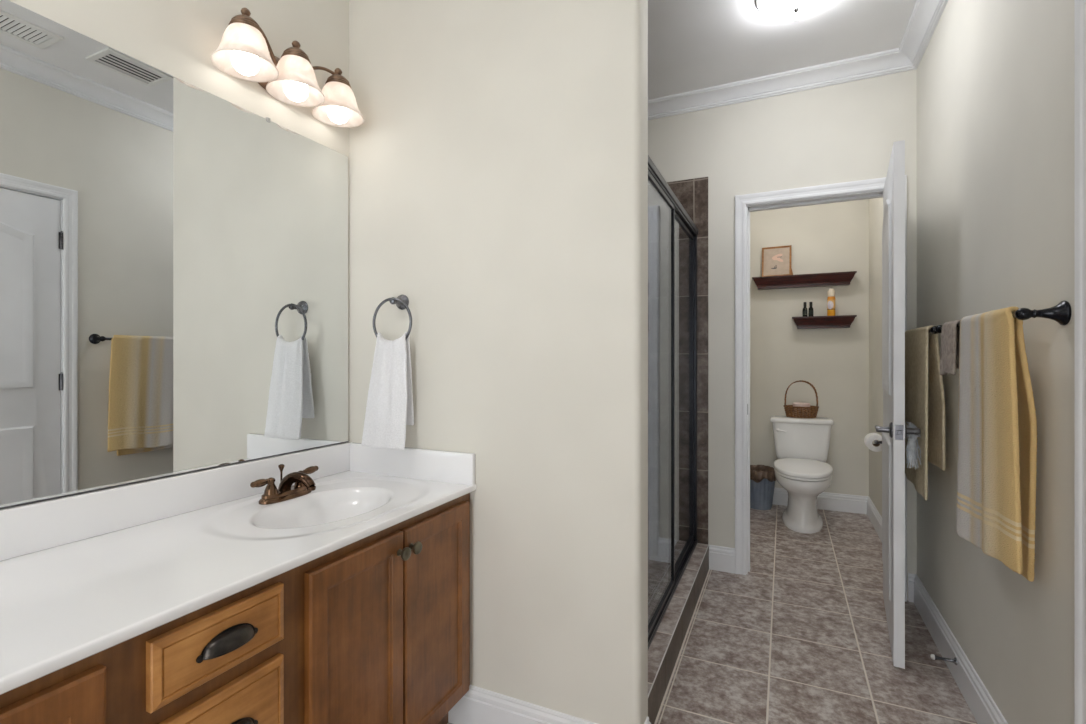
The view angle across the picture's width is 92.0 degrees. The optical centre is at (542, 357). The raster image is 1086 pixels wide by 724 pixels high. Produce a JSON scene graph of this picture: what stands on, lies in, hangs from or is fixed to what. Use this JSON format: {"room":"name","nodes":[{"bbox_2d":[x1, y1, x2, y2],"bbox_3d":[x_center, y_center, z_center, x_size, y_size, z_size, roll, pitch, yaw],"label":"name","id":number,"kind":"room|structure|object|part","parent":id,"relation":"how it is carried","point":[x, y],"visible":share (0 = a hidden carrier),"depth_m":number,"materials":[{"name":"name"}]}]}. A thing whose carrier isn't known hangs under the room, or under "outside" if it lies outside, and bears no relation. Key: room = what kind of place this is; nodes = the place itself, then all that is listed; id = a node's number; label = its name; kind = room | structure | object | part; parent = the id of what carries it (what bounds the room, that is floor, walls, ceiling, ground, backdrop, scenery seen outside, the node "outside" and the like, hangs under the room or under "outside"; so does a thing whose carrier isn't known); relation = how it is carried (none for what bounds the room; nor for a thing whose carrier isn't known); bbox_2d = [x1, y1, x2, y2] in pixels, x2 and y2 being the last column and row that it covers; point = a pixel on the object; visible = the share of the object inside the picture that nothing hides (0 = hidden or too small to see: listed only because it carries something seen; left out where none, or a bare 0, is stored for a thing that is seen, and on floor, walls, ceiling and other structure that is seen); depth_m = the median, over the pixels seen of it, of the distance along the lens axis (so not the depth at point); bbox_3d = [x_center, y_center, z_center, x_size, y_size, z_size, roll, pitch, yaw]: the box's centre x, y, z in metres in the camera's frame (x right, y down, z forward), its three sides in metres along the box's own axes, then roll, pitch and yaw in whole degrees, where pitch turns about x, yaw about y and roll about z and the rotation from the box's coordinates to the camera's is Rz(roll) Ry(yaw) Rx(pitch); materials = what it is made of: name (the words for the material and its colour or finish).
{"room":"bathroom","nodes":[
{"label":"bathroom","id":0,"kind":"room"},
{"bbox_2d":[1,0,348,509],"bbox_3d":[-1.116,-0.147,1.195,0.120,2.700,4.980,0,0,25],"label":"wall","id":1,"kind":"structure","parent":0,"point":[177,38],"depth_m":1.47,"materials":[{"name":"paint"}]},
{"bbox_2d":[0,0,348,509],"bbox_3d":[-1.088,-0.215,1.102,0.008,1.049,1.793,0,0,25],"label":"wall mirror","id":2,"kind":"object","parent":1,"relation":"attached to","point":[174,254],"visible":1,"depth_m":1.30,"materials":[{"name":"grey mirror"}]},
{"bbox_2d":[0,442,352,560],"bbox_3d":[-1.092,0.360,1.076,0.020,0.101,1.863,0,0,25],"label":"backsplash","id":3,"kind":"structure","parent":1,"relation":"attached to","point":[35,527],"depth_m":1.29,"materials":[{"name":"stone"}]},
{"bbox_2d":[211,8,363,127],"bbox_3d":[-0.762,-0.880,1.613,0.173,0.183,0.499,0,0,25],"label":"vanity light","id":4,"kind":"object","parent":1,"relation":"attached to","point":[243,50],"visible":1,"depth_m":1.57,"materials":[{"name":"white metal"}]},
{"bbox_3d":[-0.828,-0.860,1.459,0.165,0.102,0.165,0,0,25],"label":"lamp shade","id":5,"kind":"part","parent":4,"relation":"part of","materials":[{"name":"white glass"}]},
{"bbox_3d":[-0.828,-0.849,1.459,0.071,0.120,0.071,0,0,25],"label":"bulb","id":6,"kind":"part","parent":4,"relation":"part of","materials":[{"name":"white glass"}]},
{"bbox_3d":[-0.832,-0.882,1.644,0.020,0.124,0.190,0,0,25],"label":"plate","id":7,"kind":"part","parent":4,"relation":"part of","materials":[{"name":"brown metal"}]},
{"bbox_3d":[-0.759,-0.860,1.610,0.165,0.102,0.165,0,0,25],"label":"lamp shade","id":8,"kind":"part","parent":4,"relation":"part of","materials":[{"name":"white glass"}]},
{"bbox_3d":[-0.759,-0.849,1.610,0.071,0.120,0.071,0,0,25],"label":"bulb","id":9,"kind":"part","parent":4,"relation":"part of","materials":[{"name":"white glass"}]},
{"bbox_3d":[-0.792,-0.916,1.627,0.084,0.078,0.337,0,0,25],"label":"arm","id":10,"kind":"part","parent":4,"relation":"part of","materials":[{"name":"brown metal"}]},
{"bbox_3d":[-0.689,-0.860,1.763,0.165,0.102,0.165,0,0,25],"label":"lamp shade","id":11,"kind":"part","parent":4,"relation":"part of","materials":[{"name":"white glass"}]},
{"bbox_3d":[-0.689,-0.849,1.763,0.071,0.120,0.071,0,0,25],"label":"bulb","id":12,"kind":"part","parent":4,"relation":"part of","materials":[{"name":"white glass"}]},
{"bbox_2d":[349,0,650,723],"bbox_3d":[-0.192,-0.147,1.747,1.098,2.700,0.136,0,0,25],"label":"wall","id":13,"kind":"structure","parent":0,"point":[498,157],"depth_m":1.63,"materials":[{"name":"paint"}]},
{"bbox_2d":[373,295,411,338],"bbox_3d":[-0.500,-0.127,1.797,0.168,0.183,0.061,0,0,25],"label":"towel ring","id":14,"kind":"object","parent":13,"relation":"attached to","point":[402,301],"visible":0.9,"depth_m":1.79,"materials":[{"name":"silver metal"}]},
{"bbox_2d":[361,332,413,449],"bbox_3d":[-0.519,0.107,1.764,0.184,0.384,0.091,0,0,25],"label":"hand towel","id":15,"kind":"object","parent":14,"relation":"hanging from","point":[389,406],"visible":1,"depth_m":1.74,"materials":[{"name":"white fabric"}]},
{"bbox_3d":[-0.500,-0.192,1.797,0.053,0.053,0.061,0,0,25],"label":"wall post","id":16,"kind":"part","parent":14,"relation":"part of","materials":[{"name":"silver metal"}]},
{"bbox_2d":[447,504,977,723],"bbox_3d":[0.226,1.228,1.520,2.286,0.110,6.690,0,0,25],"label":"floor","id":17,"kind":"structure","parent":0,"point":[802,637],"depth_m":2.20,"materials":[{"name":"tile"}]},
{"bbox_2d":[0,493,469,723],"bbox_3d":[-0.839,0.817,0.965,0.572,0.772,1.852,0,0,25],"label":"vanity cabinet","id":18,"kind":"object","parent":17,"relation":"on","point":[375,628],"visible":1,"depth_m":1.12,"materials":[{"name":"brown wood"}]},
{"bbox_3d":[-0.705,0.761,0.668,0.019,0.604,0.247,0,0,25],"label":"door","id":19,"kind":"part","parent":18,"relation":"part of","materials":[{"name":"brown wood"}]},
{"bbox_3d":[-0.577,0.511,0.947,0.019,0.112,0.244,0,0,25],"label":"drawer","id":20,"kind":"part","parent":18,"relation":"part of","materials":[{"name":"brown wood"}]},
{"bbox_3d":[-0.577,0.686,0.947,0.019,0.174,0.244,0,0,25],"label":"drawer","id":21,"kind":"part","parent":18,"relation":"part of","materials":[{"name":"brown wood"}]},
{"bbox_3d":[-0.555,0.505,0.939,0.026,0.036,0.114,0,0,25],"label":"cup pull","id":22,"kind":"part","parent":18,"relation":"part of","materials":[{"name":"black metal"}]},
{"bbox_2d":[0,442,475,694],"bbox_3d":[-0.853,0.431,0.966,0.546,0.242,1.863,0,0,25],"label":"countertop","id":23,"kind":"structure","parent":18,"relation":"on","point":[82,576],"depth_m":1.14,"materials":[{"name":"stone"}]},
{"bbox_2d":[250,464,318,504],"bbox_3d":[-0.759,0.366,1.552,0.166,0.098,0.185,0,0,-21],"label":"faucet","id":24,"kind":"object","parent":23,"relation":"on","point":[304,484],"visible":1,"depth_m":1.52,"materials":[{"name":"brown metal"}]},
{"bbox_3d":[-0.791,0.352,1.472,0.024,0.022,0.064,0,0,25],"label":"lever","id":25,"kind":"part","parent":24,"relation":"part of","materials":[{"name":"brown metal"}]},
{"bbox_3d":[-0.782,0.370,1.506,0.039,0.050,0.039,0,0,25],"label":"handle","id":26,"kind":"part","parent":24,"relation":"part of","materials":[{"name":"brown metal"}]},
{"bbox_3d":[-0.778,0.357,1.559,0.017,0.080,0.017,0,0,25],"label":"lift rod","id":27,"kind":"part","parent":24,"relation":"part of","materials":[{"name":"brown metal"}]},
{"bbox_3d":[-0.761,0.403,1.553,0.060,0.024,0.168,0,0,25],"label":"plate","id":28,"kind":"part","parent":24,"relation":"part of","materials":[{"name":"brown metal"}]},
{"bbox_3d":[-0.721,0.367,1.534,0.142,0.064,0.038,0,0,25],"label":"spout","id":29,"kind":"part","parent":24,"relation":"part of","materials":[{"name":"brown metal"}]},
{"bbox_3d":[-0.740,0.370,1.599,0.039,0.050,0.039,0,0,25],"label":"handle","id":30,"kind":"part","parent":24,"relation":"part of","materials":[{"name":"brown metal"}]},
{"bbox_3d":[-0.728,0.352,1.633,0.023,0.022,0.064,0,0,25],"label":"lever","id":31,"kind":"part","parent":24,"relation":"part of","materials":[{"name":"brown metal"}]},
{"bbox_3d":[-0.555,0.680,0.939,0.026,0.036,0.114,0,0,25],"label":"cup pull","id":32,"kind":"part","parent":18,"relation":"part of","materials":[{"name":"black metal"}]},
{"bbox_3d":[-0.437,0.761,1.250,0.019,0.604,0.302,0,0,25],"label":"door","id":33,"kind":"part","parent":18,"relation":"part of","materials":[{"name":"brown wood"}]},
{"bbox_3d":[-0.360,0.508,1.358,0.031,0.033,0.033,0,0,25],"label":"knob","id":34,"kind":"part","parent":18,"relation":"part of","materials":[{"name":"grey metal"}]},
{"bbox_3d":[-0.341,0.508,1.400,0.031,0.033,0.033,0,0,25],"label":"knob","id":35,"kind":"part","parent":18,"relation":"part of","materials":[{"name":"grey metal"}]},
{"bbox_3d":[-0.307,0.761,1.533,0.019,0.604,0.310,0,0,25],"label":"door","id":36,"kind":"part","parent":18,"relation":"part of","materials":[{"name":"brown wood"}]},
{"bbox_2d":[648,541,708,723],"bbox_3d":[0.567,1.133,2.318,0.133,0.140,1.515,0,0,25],"label":"shower curb","id":37,"kind":"object","parent":17,"relation":"on","point":[658,646],"depth_m":2.12,"materials":[{"name":"tile"}]},
{"bbox_2d":[648,155,697,648],"bbox_3d":[0.553,0.164,2.328,0.048,1.798,1.503,0,0,25],"label":"shower enclosure","id":38,"kind":"object","parent":37,"relation":"on","point":[676,211],"visible":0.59,"depth_m":2.41,"materials":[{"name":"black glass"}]},
{"bbox_3d":[0.425,0.170,2.030,0.018,1.722,0.806,0,0,25],"label":"door panel","id":39,"kind":"part","parent":38,"relation":"part of","materials":[{"name":"clear glass"}]},
{"bbox_3d":[0.717,0.170,2.699,0.018,1.722,0.644,0,0,25],"label":"fixed panel","id":40,"kind":"part","parent":38,"relation":"part of","materials":[{"name":"clear glass"}]},
{"bbox_2d":[750,465,776,509],"bbox_3d":[1.740,1.043,4.214,0.267,0.318,0.266,0,0,25],"label":"trash can","id":41,"kind":"object","parent":17,"relation":"on","point":[762,477],"visible":0.68,"depth_m":4.12,"materials":[{"name":"blue metal"}]},
{"bbox_2d":[770,415,833,533],"bbox_3d":[1.897,0.837,3.833,0.440,0.731,0.828,0,0,25],"label":"toilet","id":42,"kind":"object","parent":17,"relation":"on","point":[801,468],"visible":0.99,"depth_m":3.79,"materials":[{"name":"ceramic"}]},
{"bbox_2d":[784,380,818,417],"bbox_3d":[2.026,0.325,4.115,0.259,0.290,0.186,0,0,25],"label":"wicker basket","id":43,"kind":"object","parent":42,"relation":"on","point":[804,412],"visible":0.94,"depth_m":4.06,"materials":[{"name":"brown wicker"}]},
{"bbox_3d":[2.026,0.301,4.115,0.239,0.244,0.016,0,0,25],"label":"handle","id":44,"kind":"part","parent":43,"relation":"part of","materials":[{"name":"wicker"}]},
{"bbox_2d":[793,402,809,415],"bbox_3d":[2.029,0.412,4.114,0.124,0.106,0.124,0,0,25],"label":"toilet roll","id":45,"kind":"object","parent":43,"relation":"in","point":[797,404],"visible":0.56,"depth_m":4.08,"materials":[{"name":"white paper"}]},
{"bbox_3d":[2.027,0.665,4.117,0.410,0.309,0.202,0,0,25],"label":"tank","id":46,"kind":"part","parent":42,"relation":"part of","materials":[{"name":"ceramic"}]},
{"bbox_3d":[2.025,0.491,4.111,0.440,0.038,0.217,0,0,25],"label":"tank lid","id":47,"kind":"part","parent":42,"relation":"part of","materials":[{"name":"ceramic"}]},
{"bbox_3d":[1.849,0.809,3.729,0.380,0.017,0.598,0,0,25],"label":"seat","id":48,"kind":"part","parent":42,"relation":"part of","materials":[{"name":"white plastic"}]},
{"bbox_3d":[1.854,0.794,3.740,0.382,0.051,0.624,0,0,25],"label":"seat lid","id":49,"kind":"part","parent":42,"relation":"part of","materials":[{"name":"white plastic"}]},
{"bbox_3d":[1.879,1.012,3.795,0.372,0.381,0.734,0,0,25],"label":"bowl","id":50,"kind":"part","parent":42,"relation":"part of","materials":[{"name":"ceramic"}]},
{"bbox_2d":[648,69,916,599],"bbox_3d":[0.876,-0.147,3.078,2.166,2.700,0.125,0,0,25],"label":"wall","id":51,"kind":"structure","parent":0,"point":[844,132],"depth_m":2.96,"materials":[{"name":"paint"}]},
{"bbox_2d":[648,544,708,696],"bbox_3d":[0.626,1.065,2.290,0.004,0.004,1.515,0,0,25],"label":"trim","id":52,"kind":"structure","parent":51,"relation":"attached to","point":[708,544],"depth_m":2.04,"materials":[{"name":"brown"}]},
{"bbox_2d":[709,545,734,573],"bbox_3d":[1.005,1.135,2.953,0.144,0.136,0.015,0,0,25],"label":"baseboard","id":53,"kind":"structure","parent":51,"relation":"attached to","point":[721,558],"depth_m":2.95,"materials":[{"name":"white paint"}]},
{"bbox_2d":[648,48,915,119],"bbox_3d":[0.890,-1.457,2.966,2.046,0.080,0.087,0,0,25],"label":"trim","id":54,"kind":"structure","parent":51,"relation":"attached to","point":[888,62],"depth_m":2.79,"materials":[{"name":"white paint"}]},
{"bbox_2d":[735,175,906,601],"bbox_3d":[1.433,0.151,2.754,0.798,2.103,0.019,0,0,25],"label":"trim","id":55,"kind":"structure","parent":51,"relation":"attached to","point":[877,184],"depth_m":2.90,"materials":[{"name":"white paint"}]},
{"bbox_2d":[875,140,920,668],"bbox_3d":[1.547,0.180,2.320,0.152,2.022,0.730,0,0,30],"label":"door","id":56,"kind":"structure","parent":51,"relation":"in","point":[894,430],"depth_m":2.02,"materials":[{"name":"white paint"}]},
{"bbox_3d":[1.381,0.288,2.127,0.058,0.062,0.143,0,0,30],"label":"lever handle","id":57,"kind":"part","parent":56,"relation":"part of","materials":[{"name":"silver metal"}]},
{"bbox_3d":[1.366,0.288,2.009,0.026,0.058,0.010,0,0,30],"label":"latch plate","id":58,"kind":"part","parent":56,"relation":"part of","materials":[{"name":"silver metal"}]},
{"bbox_3d":[1.462,0.288,2.080,0.058,0.062,0.143,0,0,30],"label":"lever handle","id":59,"kind":"part","parent":56,"relation":"part of","materials":[{"name":"silver metal"}]},
{"bbox_2d":[906,422,920,469],"bbox_3d":[1.457,0.348,2.074,0.073,0.186,0.096,0,0,25],"label":"tassel","id":60,"kind":"object","parent":56,"relation":"hanging from","point":[912,452],"visible":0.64,"depth_m":2.06,"materials":[{"name":"fabric"}]},
{"bbox_2d":[648,0,916,99],"bbox_3d":[0.226,-1.537,1.520,2.286,0.080,6.690,0,0,25],"label":"ceiling","id":61,"kind":"structure","parent":0,"point":[693,45],"depth_m":2.47,"materials":[{"name":"paint"}]},
{"bbox_2d":[756,0,827,20],"bbox_3d":[1.033,-1.451,2.136,0.304,0.091,0.304,0,0,25],"label":"ceiling light","id":62,"kind":"object","parent":61,"relation":"attached to","point":[777,10],"visible":1,"depth_m":2.15,"materials":[{"name":"white glass"}]},
{"bbox_2d":[750,199,868,495],"bbox_3d":[2.104,-0.147,4.272,0.933,2.700,0.120,0,0,25],"label":"wall","id":63,"kind":"structure","parent":0,"point":[830,237],"depth_m":4.17,"materials":[{"name":"paint"}]},
{"bbox_2d":[752,271,856,289],"bbox_3d":[2.059,-0.606,4.162,0.736,0.092,0.115,0,0,25],"label":"wall shelf","id":64,"kind":"object","parent":63,"relation":"attached to","point":[834,278],"visible":1,"depth_m":4.13,"materials":[{"name":"brown wood"}]},
{"bbox_2d":[762,245,792,276],"bbox_3d":[1.903,-0.778,4.252,0.235,0.252,0.048,0,0,28],"label":"picture frame","id":65,"kind":"object","parent":64,"relation":"on","point":[776,261],"visible":0.94,"depth_m":4.25,"materials":[{"name":"brown wood"}]},
{"bbox_2d":[792,315,856,328],"bbox_3d":[2.193,-0.274,4.101,0.442,0.092,0.115,0,0,25],"label":"wall shelf","id":66,"kind":"object","parent":63,"relation":"attached to","point":[842,321],"visible":1,"depth_m":4.07,"materials":[{"name":"brown wood"}]},
{"bbox_2d":[802,302,807,316],"bbox_3d":[2.069,-0.379,4.139,0.036,0.116,0.036,0,0,25],"label":"bottle","id":67,"kind":"object","parent":66,"relation":"on","point":[805,311],"visible":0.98,"depth_m":4.13,"materials":[{"name":"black glass"}]},
{"bbox_2d":[808,302,812,315],"bbox_3d":[2.108,-0.379,4.122,0.036,0.116,0.036,0,0,25],"label":"bottle","id":68,"kind":"object","parent":66,"relation":"on","point":[810,310],"visible":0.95,"depth_m":4.11,"materials":[{"name":"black glass"}]},
{"bbox_2d":[827,289,834,315],"bbox_3d":[2.235,-0.426,4.063,0.056,0.210,0.056,0,0,25],"label":"spray can","id":69,"kind":"object","parent":66,"relation":"on","point":[831,292],"visible":0.97,"depth_m":4.04,"materials":[{"name":"orange metal"}]},
{"bbox_2d":[869,0,1074,723],"bbox_3d":[1.210,-0.147,1.067,0.120,2.700,6.690,0,0,25],"label":"wall","id":70,"kind":"structure","parent":0,"point":[996,78],"depth_m":1.55,"materials":[{"name":"paint"}]},
{"bbox_2d":[772,487,881,541],"bbox_3d":[1.770,1.135,3.547,0.933,0.136,1.475,0,0,25],"label":"baseboard","id":71,"kind":"structure","parent":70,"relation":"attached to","point":[859,504],"depth_m":4.08,"materials":[{"name":"white paint"}]},
{"bbox_2d":[899,0,947,68],"bbox_3d":[0.783,-1.457,0.388,0.087,0.080,4.860,0,0,25],"label":"trim","id":72,"kind":"structure","parent":70,"relation":"attached to","point":[926,14],"depth_m":2.32,"materials":[{"name":"white paint"}]},
{"bbox_2d":[929,326,937,333],"bbox_3d":[1.630,-0.103,2.236,0.092,0.058,0.673,0,0,25],"label":"towel bar","id":73,"kind":"object","parent":70,"relation":"attached to","point":[932,329],"visible":0.12,"depth_m":1.97,"materials":[{"name":"black metal"}]},
{"bbox_2d":[931,654,956,664],"bbox_3d":[1.489,1.121,1.948,0.077,0.025,0.025,0,0,25],"label":"door stop","id":74,"kind":"object","parent":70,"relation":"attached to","point":[934,657],"visible":1,"depth_m":1.95,"materials":[{"name":"silver metal"}]},
{"bbox_2d":[908,573,1007,723],"bbox_3d":[1.492,1.135,1.867,0.035,0.136,1.582,0,0,25],"label":"baseboard","id":75,"kind":"structure","parent":70,"relation":"attached to","point":[979,700],"depth_m":1.94,"materials":[{"name":"white paint"}]},
{"bbox_2d":[935,300,1071,332],"bbox_3d":[1.320,-0.103,1.563,0.092,0.058,0.785,0,0,25],"label":"towel bar","id":76,"kind":"object","parent":70,"relation":"attached to","point":[1061,312],"visible":0.58,"depth_m":1.22,"materials":[{"name":"black metal"}]},
{"bbox_2d":[905,325,945,499],"bbox_3d":[1.585,0.215,2.188,0.074,0.678,0.421,0,0,25],"label":"towel","id":77,"kind":"object","parent":76,"relation":"hanging from","point":[924,389],"visible":0.91,"depth_m":2.09,"materials":[{"name":"beige fabric"}]},
{"bbox_3d":[1.472,-0.103,1.893,0.092,0.058,0.058,0,0,25],"label":"post","id":78,"kind":"part","parent":76,"relation":"part of","materials":[{"name":"black metal"}]},
{"bbox_2d":[940,320,960,374],"bbox_3d":[1.372,-0.030,1.753,0.052,0.185,0.144,0,0,25],"label":"washcloth","id":79,"kind":"object","parent":76,"relation":"hanging from","point":[950,334],"visible":0.78,"depth_m":1.74,"materials":[{"name":"grey fabric"}]},
{"bbox_3d":[1.292,-0.103,1.576,0.015,0.015,0.727,0,0,25],"label":"rod","id":80,"kind":"part","parent":76,"relation":"part of","materials":[{"name":"black metal"}]},
{"bbox_2d":[956,306,1036,581],"bbox_3d":[1.244,0.218,1.455,0.104,0.690,0.416,0,0,22],"label":"bath towel","id":81,"kind":"object","parent":76,"relation":"hanging from","point":[996,507],"visible":1,"depth_m":1.35,"materials":[{"name":"yellow fabric"}]},
{"bbox_3d":[1.169,-0.103,1.232,0.092,0.058,0.058,0,0,25],"label":"post","id":82,"kind":"part","parent":76,"relation":"part of","materials":[{"name":"black metal"}]},
{"bbox_2d":[1075,0,1085,723],"bbox_3d":[0.984,0.151,0.743,0.019,2.103,0.877,0,0,25],"label":"trim","id":83,"kind":"structure","parent":70,"relation":"attached to","point":[1080,5],"depth_m":1.12,"materials":[{"name":"white paint"}]},
{"bbox_3d":[2.143,0.531,3.333,0.077,0.054,0.177,0,0,25],"label":"toilet paper holder","id":84,"kind":"object","parent":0,"visible":0},
{"bbox_2d":[864,433,881,451],"bbox_3d":[2.125,0.542,3.354,0.108,0.108,0.105,0,0,25],"label":"toilet roll","id":85,"kind":"object","parent":84,"relation":"on","point":[869,438],"visible":0.81,"depth_m":3.32,"materials":[{"name":"paper"}]}
]}

